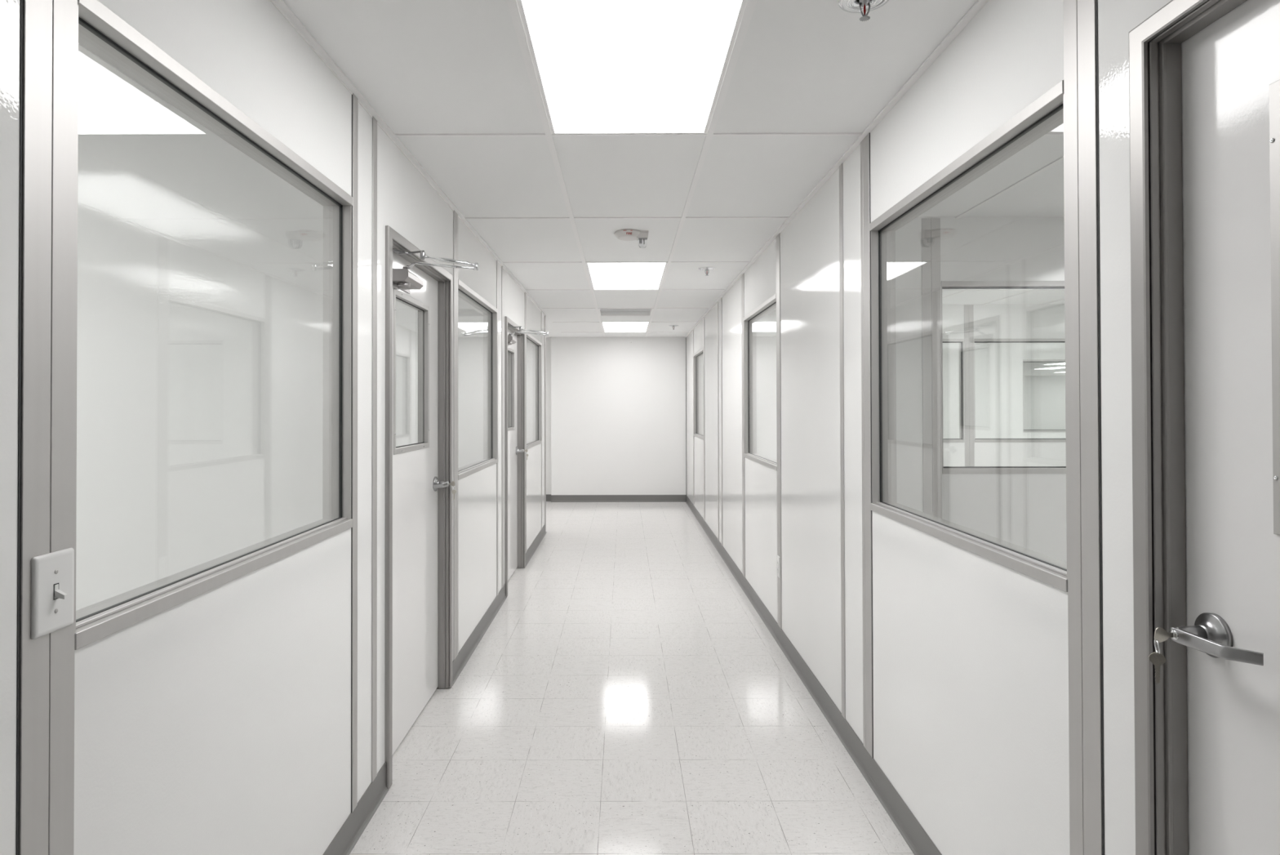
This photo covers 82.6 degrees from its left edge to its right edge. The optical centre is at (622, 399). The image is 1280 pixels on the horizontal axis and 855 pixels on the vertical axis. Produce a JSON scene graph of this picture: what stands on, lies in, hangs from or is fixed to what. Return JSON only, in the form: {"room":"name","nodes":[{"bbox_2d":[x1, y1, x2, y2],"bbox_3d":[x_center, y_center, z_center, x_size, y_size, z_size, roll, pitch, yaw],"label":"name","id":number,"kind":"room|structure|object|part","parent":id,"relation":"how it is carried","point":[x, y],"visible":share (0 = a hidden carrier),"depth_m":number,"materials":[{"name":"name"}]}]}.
{"room":"clean room","nodes":[
{"label":"clean room","id":0,"kind":"room"},
{"bbox_2d":[75,102,323,610],"bbox_3d":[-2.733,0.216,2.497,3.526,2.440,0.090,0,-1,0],"label":"window pane","id":1,"kind":"structure","parent":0,"point":[200,334],"depth_m":2.45,"materials":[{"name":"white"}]},
{"bbox_2d":[0,0,544,854],"bbox_3d":[-0.924,0.213,2.592,0.090,2.440,11.186,0,-1,0],"label":"wall","id":2,"kind":"structure","parent":0,"point":[217,721],"depth_m":1.74,"materials":[{"name":"white paint"}]},
{"bbox_2d":[15,0,77,854],"bbox_3d":[-0.880,0.204,1.115,0.004,2.432,0.108,0,-1,0],"label":"trim","id":3,"kind":"structure","parent":2,"relation":"attached to","point":[48,67],"depth_m":1.11,"materials":[{"name":"metal"}]},
{"bbox_2d":[31,547,74,639],"bbox_3d":[-0.867,0.295,1.120,0.021,0.122,0.080,0,-1,0],"label":"light switch","id":4,"kind":"object","parent":2,"relation":"attached to","point":[52,574],"visible":1,"depth_m":1.11,"materials":[{"name":"white plastic"}]},
{"bbox_3d":[-0.864,0.294,1.120,0.015,0.022,0.008,0,-1,0],"label":"toggle lever","id":5,"kind":"part","parent":4,"relation":"part of","materials":[{"name":"white plastic"}]},
{"bbox_2d":[75,0,352,649],"bbox_3d":[-0.926,-0.129,1.767,0.099,1.070,1.191,0,-1,0],"label":"window","id":6,"kind":"structure","parent":2,"relation":"in","point":[100,30],"depth_m":1.77,"materials":[{"name":"metal"}]},
{"bbox_3d":[-0.927,-0.134,1.175,0.090,1.015,0.006,0,-1,0],"label":"frame","id":7,"kind":"part","parent":6,"relation":"part of","materials":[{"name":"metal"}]},
{"bbox_3d":[-0.925,0.389,1.762,0.099,0.033,1.191,0,-1,0],"label":"sill rail","id":8,"kind":"part","parent":6,"relation":"part of","materials":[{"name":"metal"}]},
{"bbox_3d":[-0.927,-0.650,1.772,0.099,0.028,1.191,0,-1,0],"label":"head rail","id":9,"kind":"part","parent":6,"relation":"part of","materials":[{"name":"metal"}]},
{"bbox_3d":[-0.925,-0.123,2.360,0.090,1.015,0.006,0,-1,0],"label":"frame","id":10,"kind":"part","parent":6,"relation":"part of","materials":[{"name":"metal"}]},
{"bbox_2d":[351,93,358,812],"bbox_3d":[-0.878,0.215,2.383,0.004,2.432,0.047,0,-1,0],"label":"trim","id":11,"kind":"structure","parent":2,"relation":"attached to","point":[354,100],"depth_m":2.38,"materials":[{"name":"metal"}]},
{"bbox_2d":[322,762,389,854],"bbox_3d":[-0.873,1.358,-0.165,0.016,0.100,5.692,0,-1,0],"label":"baseboard","id":12,"kind":"structure","parent":2,"relation":"attached to","point":[344,842],"depth_m":2.42,"materials":[{"name":"grey plastic"}]},
{"bbox_2d":[371,115,377,782],"bbox_3d":[-0.878,0.217,2.574,0.004,2.432,0.045,0,-1,0],"label":"trim","id":13,"kind":"structure","parent":2,"relation":"attached to","point":[374,473],"depth_m":2.57,"materials":[{"name":"metal"}]},
{"bbox_2d":[269,0,546,315],"bbox_3d":[-0.871,-1.000,2.603,0.022,0.013,11.186,0,-1,0],"label":"trim","id":14,"kind":"structure","parent":2,"relation":"attached to","point":[280,5],"depth_m":2.52,"materials":[{"name":"white metal"}]},
{"bbox_2d":[384,225,478,788],"bbox_3d":[-0.776,0.395,3.190,0.394,2.078,0.999,0,-1,0],"label":"door","id":15,"kind":"structure","parent":2,"relation":"in","point":[418,618],"depth_m":3.29,"materials":[{"name":"metal"}]},
{"bbox_3d":[-0.949,-0.114,3.211,0.050,0.673,0.533,0,-1,0],"label":"lite frame","id":16,"kind":"part","parent":15,"relation":"part of","materials":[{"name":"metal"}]},
{"bbox_3d":[-0.914,0.412,3.586,0.024,0.071,0.071,0,-1,0],"label":"handle","id":17,"kind":"part","parent":15,"relation":"part of","materials":[{"name":"metal"}]},
{"bbox_3d":[-0.874,0.411,3.532,0.029,0.023,0.139,0,-1,17],"label":"lever","id":18,"kind":"part","parent":15,"relation":"part of","materials":[{"name":"metal"}]},
{"bbox_3d":[-0.730,-0.540,2.937,0.298,0.039,0.019,0,-1,5],"label":"arm","id":19,"kind":"part","parent":15,"relation":"part of","materials":[{"name":"silver metal"}]},
{"bbox_2d":[448,480,456,499],"bbox_3d":[-0.838,0.445,3.589,0.033,0.093,0.020,0,-1,19],"label":"ring","id":20,"kind":"object","parent":15,"relation":"hanging from","point":[452,483],"visible":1,"depth_m":3.58,"materials":[{"name":"silver metal"}]},
{"bbox_2d":[453,210,457,659],"bbox_3d":[-0.876,0.228,3.822,0.004,2.432,0.094,0,-1,0],"label":"trim","id":21,"kind":"structure","parent":2,"relation":"attached to","point":[455,215],"depth_m":3.81,"materials":[{"name":"metal"}]},
{"bbox_2d":[457,279,497,479],"bbox_3d":[-0.922,-0.105,4.465,0.099,1.070,1.180,0,-1,0],"label":"window","id":22,"kind":"structure","parent":2,"relation":"in","point":[466,293],"depth_m":5.05,"materials":[{"name":"metal"}]},
{"bbox_3d":[-0.921,0.413,4.461,0.099,0.033,1.180,0,-1,0],"label":"sill rail","id":23,"kind":"part","parent":22,"relation":"part of","materials":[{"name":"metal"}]},
{"bbox_3d":[-0.923,-0.626,4.470,0.099,0.028,1.180,0,-1,0],"label":"head rail","id":24,"kind":"part","parent":22,"relation":"part of","materials":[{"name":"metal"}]},
{"bbox_3d":[-0.922,-0.100,5.052,0.090,1.015,0.006,0,-1,0],"label":"frame","id":25,"kind":"part","parent":22,"relation":"part of","materials":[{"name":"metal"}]},
{"bbox_2d":[452,583,506,685],"bbox_3d":[-0.866,1.400,4.538,0.016,0.100,1.714,0,-1,0],"label":"baseboard","id":26,"kind":"structure","parent":2,"relation":"attached to","point":[471,643],"depth_m":4.33,"materials":[{"name":"grey plastic"}]},
{"bbox_2d":[496,259,497,595],"bbox_3d":[-0.874,0.239,5.077,0.004,2.432,0.043,0,-1,0],"label":"trim","id":27,"kind":"structure","parent":2,"relation":"attached to","point":[496,260],"depth_m":5.06,"materials":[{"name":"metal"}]},
{"bbox_2d":[501,266,503,587],"bbox_3d":[-0.874,0.241,5.288,0.004,2.432,0.045,0,-1,0],"label":"trim","id":28,"kind":"structure","parent":2,"relation":"attached to","point":[501,266],"depth_m":5.28,"materials":[{"name":"metal"}]},
{"bbox_2d":[524,292,526,552],"bbox_3d":[-0.872,0.252,6.536,0.004,2.432,0.094,0,-1,0],"label":"trim","id":29,"kind":"structure","parent":2,"relation":"attached to","point":[525,292],"depth_m":6.54,"materials":[{"name":"metal"}]},
{"bbox_2d":[504,315,548,595],"bbox_3d":[-0.772,0.419,5.904,0.394,2.078,0.999,0,-1,0],"label":"door","id":30,"kind":"structure","parent":2,"relation":"in","point":[514,335],"depth_m":6.21,"materials":[{"name":"metal"}]},
{"bbox_3d":[-0.945,-0.090,5.925,0.050,0.673,0.533,0,-1,0],"label":"lite frame","id":31,"kind":"part","parent":30,"relation":"part of","materials":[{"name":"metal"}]},
{"bbox_3d":[-0.913,0.420,5.904,0.110,2.078,0.999,0,-1,0],"label":"frame","id":32,"kind":"part","parent":30,"relation":"part of","materials":[{"name":"metal"}]},
{"bbox_3d":[-0.726,-0.516,5.651,0.298,0.039,0.019,0,-1,5],"label":"arm","id":33,"kind":"part","parent":30,"relation":"part of","materials":[{"name":"silver metal"}]},
{"bbox_2d":[526,331,542,448],"bbox_3d":[-0.918,-0.081,7.190,0.099,1.070,1.201,0,-1,0],"label":"window","id":34,"kind":"structure","parent":2,"relation":"in","point":[535,345],"depth_m":7.55,"materials":[{"name":"metal"}]},
{"bbox_3d":[-0.919,-0.602,7.194,0.099,0.028,1.201,0,-1,0],"label":"head rail","id":35,"kind":"part","parent":34,"relation":"part of","materials":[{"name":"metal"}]},
{"bbox_3d":[-0.917,0.438,7.185,0.099,0.033,1.201,0,-1,0],"label":"sill rail","id":36,"kind":"part","parent":34,"relation":"part of","materials":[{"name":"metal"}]},
{"bbox_3d":[-0.906,-0.081,7.190,0.006,1.011,1.185,0,-1,0],"label":"glass pane","id":37,"kind":"part","parent":34,"relation":"part of","materials":[{"name":"clear glass"}]},
{"bbox_3d":[-0.918,-0.075,7.787,0.090,1.015,0.006,0,-1,0],"label":"frame","id":38,"kind":"part","parent":34,"relation":"part of","materials":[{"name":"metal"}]},
{"bbox_2d":[524,524,546,567],"bbox_3d":[-0.862,1.425,7.285,0.016,0.100,1.780,0,-1,0],"label":"baseboard","id":39,"kind":"structure","parent":2,"relation":"attached to","point":[531,550],"depth_m":7.19,"materials":[{"name":"grey plastic"}]},
{"bbox_2d":[541,311,542,528],"bbox_3d":[-0.870,0.264,7.812,0.004,2.432,0.043,0,-1,0],"label":"trim","id":40,"kind":"structure","parent":2,"relation":"attached to","point":[541,311],"depth_m":7.80,"materials":[{"name":"metal"}]},
{"bbox_2d":[544,315,546,531],"bbox_3d":[-0.913,0.267,8.163,0.096,2.432,0.056,0,-1,0],"label":"trim","id":41,"kind":"structure","parent":2,"relation":"attached to","point":[544,315],"depth_m":8.14,"materials":[{"name":"metal"}]},
{"bbox_2d":[395,296,483,467],"bbox_3d":[-2.729,0.240,5.187,3.526,2.440,0.090,0,-1,0],"label":"wall","id":42,"kind":"structure","parent":0,"point":[470,319],"depth_m":5.14,"materials":[{"name":"white"}]},
{"bbox_2d":[507,342,531,442],"bbox_3d":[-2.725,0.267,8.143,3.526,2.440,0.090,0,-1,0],"label":"window","id":43,"kind":"structure","parent":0,"point":[528,345],"depth_m":8.10,"materials":[{"name":"white"}]},
{"bbox_2d":[545,337,551,493],"bbox_3d":[-2.772,0.291,10.943,3.425,2.440,0.100,0,-1,0],"label":"wall","id":44,"kind":"structure","parent":0,"point":[548,340],"depth_m":10.89,"materials":[{"name":"white paint"}]},
{"bbox_2d":[78,0,1065,375],"bbox_3d":[6.213,-0.955,10.950,21.600,0.014,28.100,0,-1,0],"label":"ceiling","id":45,"kind":"structure","parent":0,"point":[424,66],"depth_m":2.85,"materials":[{"name":"white tile"}]},
{"bbox_2d":[78,0,1064,337],"bbox_3d":[1.753,-0.997,3.991,12.500,0.006,13.970,0,-1,0],"label":"grid","id":46,"kind":"object","parent":45,"relation":"attached to","point":[513,5],"visible":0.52,"depth_m":2.76,"materials":[{"name":"white metal"}]},
{"bbox_2d":[601,322,648,332],"bbox_3d":[0.034,-0.983,9.459,0.603,0.077,1.211,0,-1,0],"label":"ceiling light","id":47,"kind":"object","parent":45,"relation":"attached to","point":[607,326],"visible":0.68,"depth_m":9.43,"materials":[{"name":"white plastic"}]},
{"bbox_2d":[597,308,653,315],"bbox_3d":[0.032,-0.991,7.935,0.598,0.069,0.602,0,-1,0],"label":"ceiling vent","id":48,"kind":"object","parent":45,"relation":"in","point":[602,312],"visible":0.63,"depth_m":8.22,"materials":[{"name":"white metal"}]},
{"bbox_2d":[586,262,667,289],"bbox_3d":[0.029,-1.015,5.802,0.603,0.077,1.211,0,-1,0],"label":"ceiling light","id":49,"kind":"object","parent":45,"relation":"attached to","point":[602,276],"visible":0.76,"depth_m":5.72,"materials":[{"name":"white plastic"}]},
{"bbox_2d":[515,0,747,134],"bbox_3d":[0.024,-1.048,2.144,0.603,0.077,1.211,0,-1,0],"label":"ceiling light","id":50,"kind":"object","parent":45,"relation":"attached to","point":[601,66],"visible":1,"depth_m":2.16,"materials":[{"name":"white metal"},{"name":"luminous diffuser panel"}]},
{"bbox_2d":[614,229,648,248],"bbox_3d":[0.051,-0.949,4.313,0.202,0.090,0.168,0,-1,0],"label":"fire alarm","id":51,"kind":"object","parent":45,"relation":"attached to","point":[642,236],"visible":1,"depth_m":4.27,"materials":[{"name":"white plastic"}]},
{"bbox_2d":[697,266,715,275],"bbox_3d":[0.629,-0.962,5.448,0.128,0.058,0.128,0,-1,0],"label":"sprinkler","id":52,"kind":"object","parent":45,"relation":"attached to","point":[706,268],"visible":1,"depth_m":5.43,"materials":[{"name":"silver metal"}]},
{"bbox_2d":[838,0,888,21],"bbox_3d":[0.612,-0.994,1.843,0.128,0.058,0.128,0,-1,0],"label":"sprinkler","id":53,"kind":"object","parent":45,"relation":"attached to","point":[864,6],"visible":1,"depth_m":1.85,"materials":[{"name":"silver metal"}]},
{"bbox_3d":[0.612,-0.994,1.843,0.026,0.055,0.026,-1,-1,38],"label":"sprinkler frame","id":54,"kind":"part","parent":53,"relation":"part of","materials":[{"name":"metal"}]},
{"bbox_3d":[0.612,-0.987,1.843,0.006,0.028,0.005,0,-1,-45],"label":"glass bulb","id":55,"kind":"part","parent":53,"relation":"part of","materials":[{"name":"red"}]},
{"bbox_2d":[1036,366,1065,368],"bbox_3d":[11.831,-0.915,19.902,0.603,0.077,1.211,0,-1,0],"label":"ceiling light","id":56,"kind":"object","parent":45,"relation":"attached to","point":[1055,367],"visible":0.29,"depth_m":19.83,"materials":[{"name":"white metal"}]},
{"bbox_2d":[1042,362,1065,364],"bbox_3d":[10.828,-0.933,17.703,0.603,0.077,1.211,0,-1,0],"label":"ceiling light","id":57,"kind":"object","parent":45,"relation":"attached to","point":[1058,363],"visible":0.2,"depth_m":18.07,"materials":[{"name":"white metal"}]},
{"bbox_2d":[349,501,914,854],"bbox_3d":[6.219,1.522,10.978,21.600,0.060,28.400,0,-1,0],"label":"floor","id":58,"kind":"structure","parent":0,"point":[625,694],"depth_m":3.17,"materials":[{"name":"tile"}]},
{"bbox_2d":[551,337,1066,494],"bbox_3d":[3.478,0.277,10.823,9.075,2.440,0.120,0,-1,0],"label":"wall","id":59,"kind":"structure","parent":0,"point":[619,423],"depth_m":10.77,"materials":[{"name":"white paint"}]},
{"bbox_2d":[546,493,686,502],"bbox_3d":[-1.769,1.456,10.815,5.425,0.105,0.133,0,-1,0],"label":"baseboard","id":60,"kind":"structure","parent":59,"relation":"attached to","point":[554,498],"depth_m":10.75,"materials":[{"name":"grey plastic"}]},
{"bbox_2d":[629,336,684,337],"bbox_3d":[-0.025,-0.932,10.770,1.925,0.006,0.018,0,-1,0],"label":"trim","id":61,"kind":"structure","parent":59,"relation":"attached to","point":[629,336],"depth_m":10.76,"materials":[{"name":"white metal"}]},
{"bbox_2d":[1022,359,1066,431],"bbox_3d":[6.515,-0.064,10.807,1.200,1.073,0.098,0,-1,0],"label":"window","id":62,"kind":"structure","parent":59,"relation":"in","point":[1024,360],"depth_m":10.76,"materials":[{"name":"metal"}]},
{"bbox_3d":[5.918,-0.063,10.808,0.006,1.015,0.090,0,-1,0],"label":"frame","id":63,"kind":"part","parent":62,"relation":"part of","materials":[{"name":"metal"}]},
{"bbox_3d":[6.514,-0.586,10.811,1.200,0.028,0.098,0,-1,0],"label":"head rail","id":64,"kind":"part","parent":62,"relation":"part of","materials":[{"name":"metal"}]},
{"bbox_3d":[6.516,0.458,10.802,1.200,0.030,0.098,0,-1,0],"label":"sill rail","id":65,"kind":"part","parent":62,"relation":"part of","materials":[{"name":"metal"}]},
{"bbox_2d":[755,303,1066,466],"bbox_3d":[4.518,0.244,7.437,6.985,2.440,0.090,0,-1,0],"label":"wall","id":66,"kind":"structure","parent":0,"point":[1047,321],"depth_m":7.40,"materials":[{"name":"white paint"}]},
{"bbox_2d":[942,338,964,442],"bbox_3d":[2.863,-0.096,7.442,1.205,1.053,0.098,0,-1,0],"label":"window","id":67,"kind":"structure","parent":66,"relation":"in","point":[961,439],"depth_m":7.41,"materials":[{"name":"metal"}]},
{"bbox_3d":[2.864,0.416,7.438,1.205,0.030,0.098,0,-1,0],"label":"sill rail","id":68,"kind":"part","parent":67,"relation":"part of","materials":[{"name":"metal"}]},
{"bbox_3d":[2.862,-0.608,7.447,1.205,0.028,0.098,0,-1,0],"label":"head rail","id":69,"kind":"part","parent":67,"relation":"part of","materials":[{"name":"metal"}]},
{"bbox_3d":[3.462,-0.098,7.441,0.006,0.995,0.090,0,-1,0],"label":"frame","id":70,"kind":"part","parent":67,"relation":"part of","materials":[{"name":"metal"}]},
{"bbox_2d":[964,304,974,466],"bbox_3d":[3.518,0.249,7.391,0.095,2.434,0.004,0,-1,0],"label":"trim","id":71,"kind":"structure","parent":66,"relation":"attached to","point":[968,308],"depth_m":7.39,"materials":[{"name":"metal"}]},
{"bbox_2d":[973,338,1066,442],"bbox_3d":[4.170,-0.099,7.440,1.200,1.053,0.098,0,-1,0],"label":"window","id":72,"kind":"structure","parent":66,"relation":"in","point":[975,340],"depth_m":7.40,"materials":[{"name":"metal"}]},
{"bbox_3d":[3.573,-0.098,7.441,0.006,0.995,0.090,0,-1,0],"label":"frame","id":73,"kind":"part","parent":72,"relation":"part of","materials":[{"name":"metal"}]},
{"bbox_3d":[4.169,-0.611,7.445,1.200,0.028,0.098,0,-1,0],"label":"head rail","id":74,"kind":"part","parent":72,"relation":"part of","materials":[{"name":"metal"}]},
{"bbox_3d":[4.171,0.413,7.436,1.200,0.030,0.098,0,-1,0],"label":"sill rail","id":75,"kind":"part","parent":72,"relation":"part of","materials":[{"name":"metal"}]},
{"bbox_2d":[686,0,1171,854],"bbox_3d":[0.976,0.220,3.882,0.090,2.440,13.770,0,-1,0],"label":"wall","id":76,"kind":"structure","parent":0,"point":[971,650],"depth_m":2.13,"materials":[{"name":"white paint"}]},
{"bbox_2d":[685,337,686,421],"bbox_3d":[0.939,0.286,10.761,0.004,2.432,0.012,0,-1,0],"label":"trim","id":77,"kind":"structure","parent":76,"relation":"attached to","point":[686,337],"depth_m":10.76,"materials":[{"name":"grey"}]},
{"bbox_2d":[693,328,693,505],"bbox_3d":[0.937,0.276,9.637,0.004,2.432,0.079,0,-1,0],"label":"trim","id":78,"kind":"structure","parent":76,"relation":"attached to","point":[693,329],"depth_m":9.63,"materials":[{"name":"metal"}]},
{"bbox_2d":[693,347,703,439],"bbox_3d":[0.982,-0.069,9.014,0.099,1.070,1.168,0,-1,0],"label":"window","id":79,"kind":"structure","parent":76,"relation":"in","point":[699,356],"depth_m":9.21,"materials":[{"name":"metal"}]},
{"bbox_3d":[0.983,-0.063,9.595,0.090,1.015,0.006,0,-1,0],"label":"frame","id":80,"kind":"part","parent":79,"relation":"part of","materials":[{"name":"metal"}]},
{"bbox_3d":[0.981,-0.590,9.018,0.099,0.028,1.168,0,-1,0],"label":"head rail","id":81,"kind":"part","parent":79,"relation":"part of","materials":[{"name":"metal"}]},
{"bbox_3d":[0.983,0.450,9.009,0.099,0.033,1.168,0,-1,0],"label":"sill rail","id":82,"kind":"part","parent":79,"relation":"part of","materials":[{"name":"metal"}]},
{"bbox_3d":[0.969,-0.068,9.014,0.006,1.011,1.152,0,-1,0],"label":"glass pane","id":83,"kind":"part","parent":79,"relation":"part of","materials":[{"name":"clear glass"}]},
{"bbox_2d":[702,316,705,520],"bbox_3d":[0.935,0.265,8.374,0.004,2.432,0.100,0,-1,0],"label":"trim","id":84,"kind":"structure","parent":76,"relation":"attached to","point":[704,317],"depth_m":8.36,"materials":[{"name":"metal"}]},
{"bbox_2d":[717,301,719,540],"bbox_3d":[0.934,0.253,7.119,0.004,2.432,0.045,0,-1,0],"label":"trim","id":85,"kind":"structure","parent":76,"relation":"attached to","point":[717,301],"depth_m":7.11,"materials":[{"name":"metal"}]},
{"bbox_2d":[720,297,722,545],"bbox_3d":[0.933,0.251,6.863,0.004,2.432,0.047,0,-1,0],"label":"trim","id":86,"kind":"structure","parent":76,"relation":"attached to","point":[721,298],"depth_m":6.85,"materials":[{"name":"metal"}]},
{"bbox_2d":[741,272,745,577],"bbox_3d":[0.932,0.240,5.624,0.004,2.432,0.101,0,-1,0],"label":"trim","id":87,"kind":"structure","parent":76,"relation":"attached to","point":[743,274],"depth_m":5.61,"materials":[{"name":"metal"}]},
{"bbox_2d":[743,293,777,470],"bbox_3d":[0.976,-0.105,4.985,0.099,1.070,1.178,0,-1,0],"label":"window","id":88,"kind":"structure","parent":76,"relation":"in","point":[750,344],"depth_m":5.57,"materials":[{"name":"metal"}]},
{"bbox_3d":[0.978,-0.099,5.571,0.090,1.015,0.006,0,-1,0],"label":"frame","id":89,"kind":"part","parent":88,"relation":"part of","materials":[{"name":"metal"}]},
{"bbox_3d":[0.975,-0.626,4.989,0.099,0.028,1.178,0,-1,0],"label":"head rail","id":90,"kind":"part","parent":88,"relation":"part of","materials":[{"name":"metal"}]},
{"bbox_3d":[0.977,0.414,4.980,0.099,0.033,1.178,0,-1,0],"label":"sill rail","id":91,"kind":"part","parent":88,"relation":"part of","materials":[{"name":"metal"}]},
{"bbox_2d":[777,555,780,577],"bbox_3d":[0.925,0.990,4.333,0.008,0.124,0.070,0,-1,0],"label":"power outlet","id":92,"kind":"object","parent":76,"relation":"attached to","point":[778,556],"visible":1,"depth_m":4.31,"materials":[{"name":"white plastic"}]},
{"bbox_2d":[776,233,782,628],"bbox_3d":[0.930,0.229,4.339,0.004,2.432,0.101,0,-1,0],"label":"trim","id":93,"kind":"structure","parent":76,"relation":"attached to","point":[778,237],"depth_m":4.33,"materials":[{"name":"metal"}]},
{"bbox_2d":[685,495,942,854],"bbox_3d":[0.928,1.409,6.025,0.016,0.100,9.462,0,-1,0],"label":"baseboard","id":94,"kind":"structure","parent":76,"relation":"attached to","point":[919,842],"depth_m":3.06,"materials":[{"name":"grey plastic"}]},
{"bbox_2d":[684,0,988,337],"bbox_3d":[0.916,-0.994,3.893,0.024,0.009,13.770,0,-1,0],"label":"trim","id":95,"kind":"structure","parent":76,"relation":"attached to","point":[978,6],"depth_m":2.58,"materials":[{"name":"white metal"}]},
{"bbox_2d":[839,163,845,718],"bbox_3d":[0.928,0.217,3.079,0.004,2.432,0.044,0,-1,0],"label":"trim","id":96,"kind":"structure","parent":76,"relation":"attached to","point":[841,184],"depth_m":3.07,"materials":[{"name":"metal"}]},
{"bbox_2d":[860,132,873,757],"bbox_3d":[0.927,0.215,2.769,0.004,2.432,0.104,0,-1,0],"label":"trim","id":97,"kind":"structure","parent":76,"relation":"attached to","point":[865,234],"depth_m":2.76,"materials":[{"name":"metal"}]},
{"bbox_2d":[869,80,1067,591],"bbox_3d":[0.972,-0.130,2.120,0.099,1.070,1.200,0,-1,0],"label":"window","id":98,"kind":"structure","parent":76,"relation":"in","point":[1045,113],"depth_m":2.29,"materials":[{"name":"metal"}]},
{"bbox_3d":[0.973,-0.124,2.717,0.090,1.015,0.006,0,-1,0],"label":"frame","id":99,"kind":"part","parent":98,"relation":"part of","materials":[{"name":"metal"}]},
{"bbox_3d":[0.971,-0.651,2.124,0.099,0.028,1.200,0,-1,0],"label":"head rail","id":100,"kind":"part","parent":98,"relation":"part of","materials":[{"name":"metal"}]},
{"bbox_3d":[0.973,0.388,2.115,0.099,0.033,1.200,0,-1,0],"label":"sill rail","id":101,"kind":"part","parent":98,"relation":"part of","materials":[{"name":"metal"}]},
{"bbox_3d":[0.972,-0.135,1.523,0.090,1.015,0.006,0,-1,0],"label":"frame","id":102,"kind":"part","parent":98,"relation":"part of","materials":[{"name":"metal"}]},
{"bbox_2d":[1063,0,1104,854],"bbox_3d":[0.926,0.203,1.462,0.004,2.432,0.106,0,-1,0],"label":"trim","id":103,"kind":"structure","parent":76,"relation":"attached to","point":[1081,69],"depth_m":1.46,"materials":[{"name":"metal"}]},
{"bbox_2d":[1128,0,1279,854],"bbox_3d":[0.964,0.370,0.803,0.114,2.078,0.999,0,-1,0],"label":"door","id":104,"kind":"structure","parent":76,"relation":"in","point":[1204,75],"depth_m":1.21,"materials":[{"name":"metal"}]},
{"bbox_2d":[1148,626,1173,683],"bbox_3d":[0.888,0.420,1.202,0.033,0.093,0.020,0,-1,-19],"label":"key","id":105,"kind":"object","parent":104,"relation":"hanging from","point":[1157,659],"visible":1,"depth_m":1.20,"materials":[{"name":"silver metal"}]},
{"bbox_3d":[0.963,0.387,1.199,0.024,0.071,0.071,0,-1,0],"label":"handle","id":106,"kind":"part","parent":104,"relation":"part of","materials":[{"name":"metal"}]},
{"bbox_3d":[0.924,0.386,1.145,0.029,0.023,0.139,0,-1,-16],"label":"lever","id":107,"kind":"part","parent":104,"relation":"part of","materials":[{"name":"metal"}]},
{"bbox_3d":[0.995,-0.139,0.824,0.050,0.673,0.533,0,-1,0],"label":"lite frame","id":108,"kind":"part","parent":104,"relation":"part of","materials":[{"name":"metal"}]},
{"bbox_2d":[895,217,1066,562],"bbox_3d":[4.514,0.214,4.017,6.985,2.440,0.090,0,-1,0],"label":"wall","id":109,"kind":"structure","parent":0,"point":[1025,510],"depth_m":3.98,"materials":[{"name":"white"}]},
{"bbox_2d":[921,217,942,518],"bbox_3d":[1.689,0.223,3.974,0.101,2.434,0.004,0,-1,0],"label":"trim","id":110,"kind":"structure","parent":109,"relation":"attached to","point":[931,227],"depth_m":3.98,"materials":[{"name":"metal"}]},
{"bbox_2d":[941,280,1066,473],"bbox_3d":[2.339,-0.125,4.023,1.193,1.053,0.098,0,-1,0],"label":"window","id":111,"kind":"structure","parent":109,"relation":"in","point":[944,284],"depth_m":3.98,"materials":[{"name":"metal"}]},
{"bbox_3d":[1.745,-0.124,4.024,0.006,0.995,0.090,0,-1,0],"label":"frame","id":112,"kind":"part","parent":111,"relation":"part of","materials":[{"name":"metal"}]},
{"bbox_3d":[2.338,-0.637,4.027,1.193,0.028,0.098,0,-1,0],"label":"head rail","id":113,"kind":"part","parent":111,"relation":"part of","materials":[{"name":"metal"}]},
{"bbox_3d":[2.340,0.387,4.018,1.193,0.030,0.098,0,-1,0],"label":"sill rail","id":114,"kind":"part","parent":111,"relation":"part of","materials":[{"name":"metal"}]},
{"bbox_2d":[1022,375,1066,429],"bbox_3d":[10.026,0.325,17.869,14.000,2.440,14.230,0,-1,0],"label":"wall","id":115,"kind":"structure","parent":0,"point":[1044,396],"depth_m":24.88,"materials":[{"name":"white paint"}]}
]}

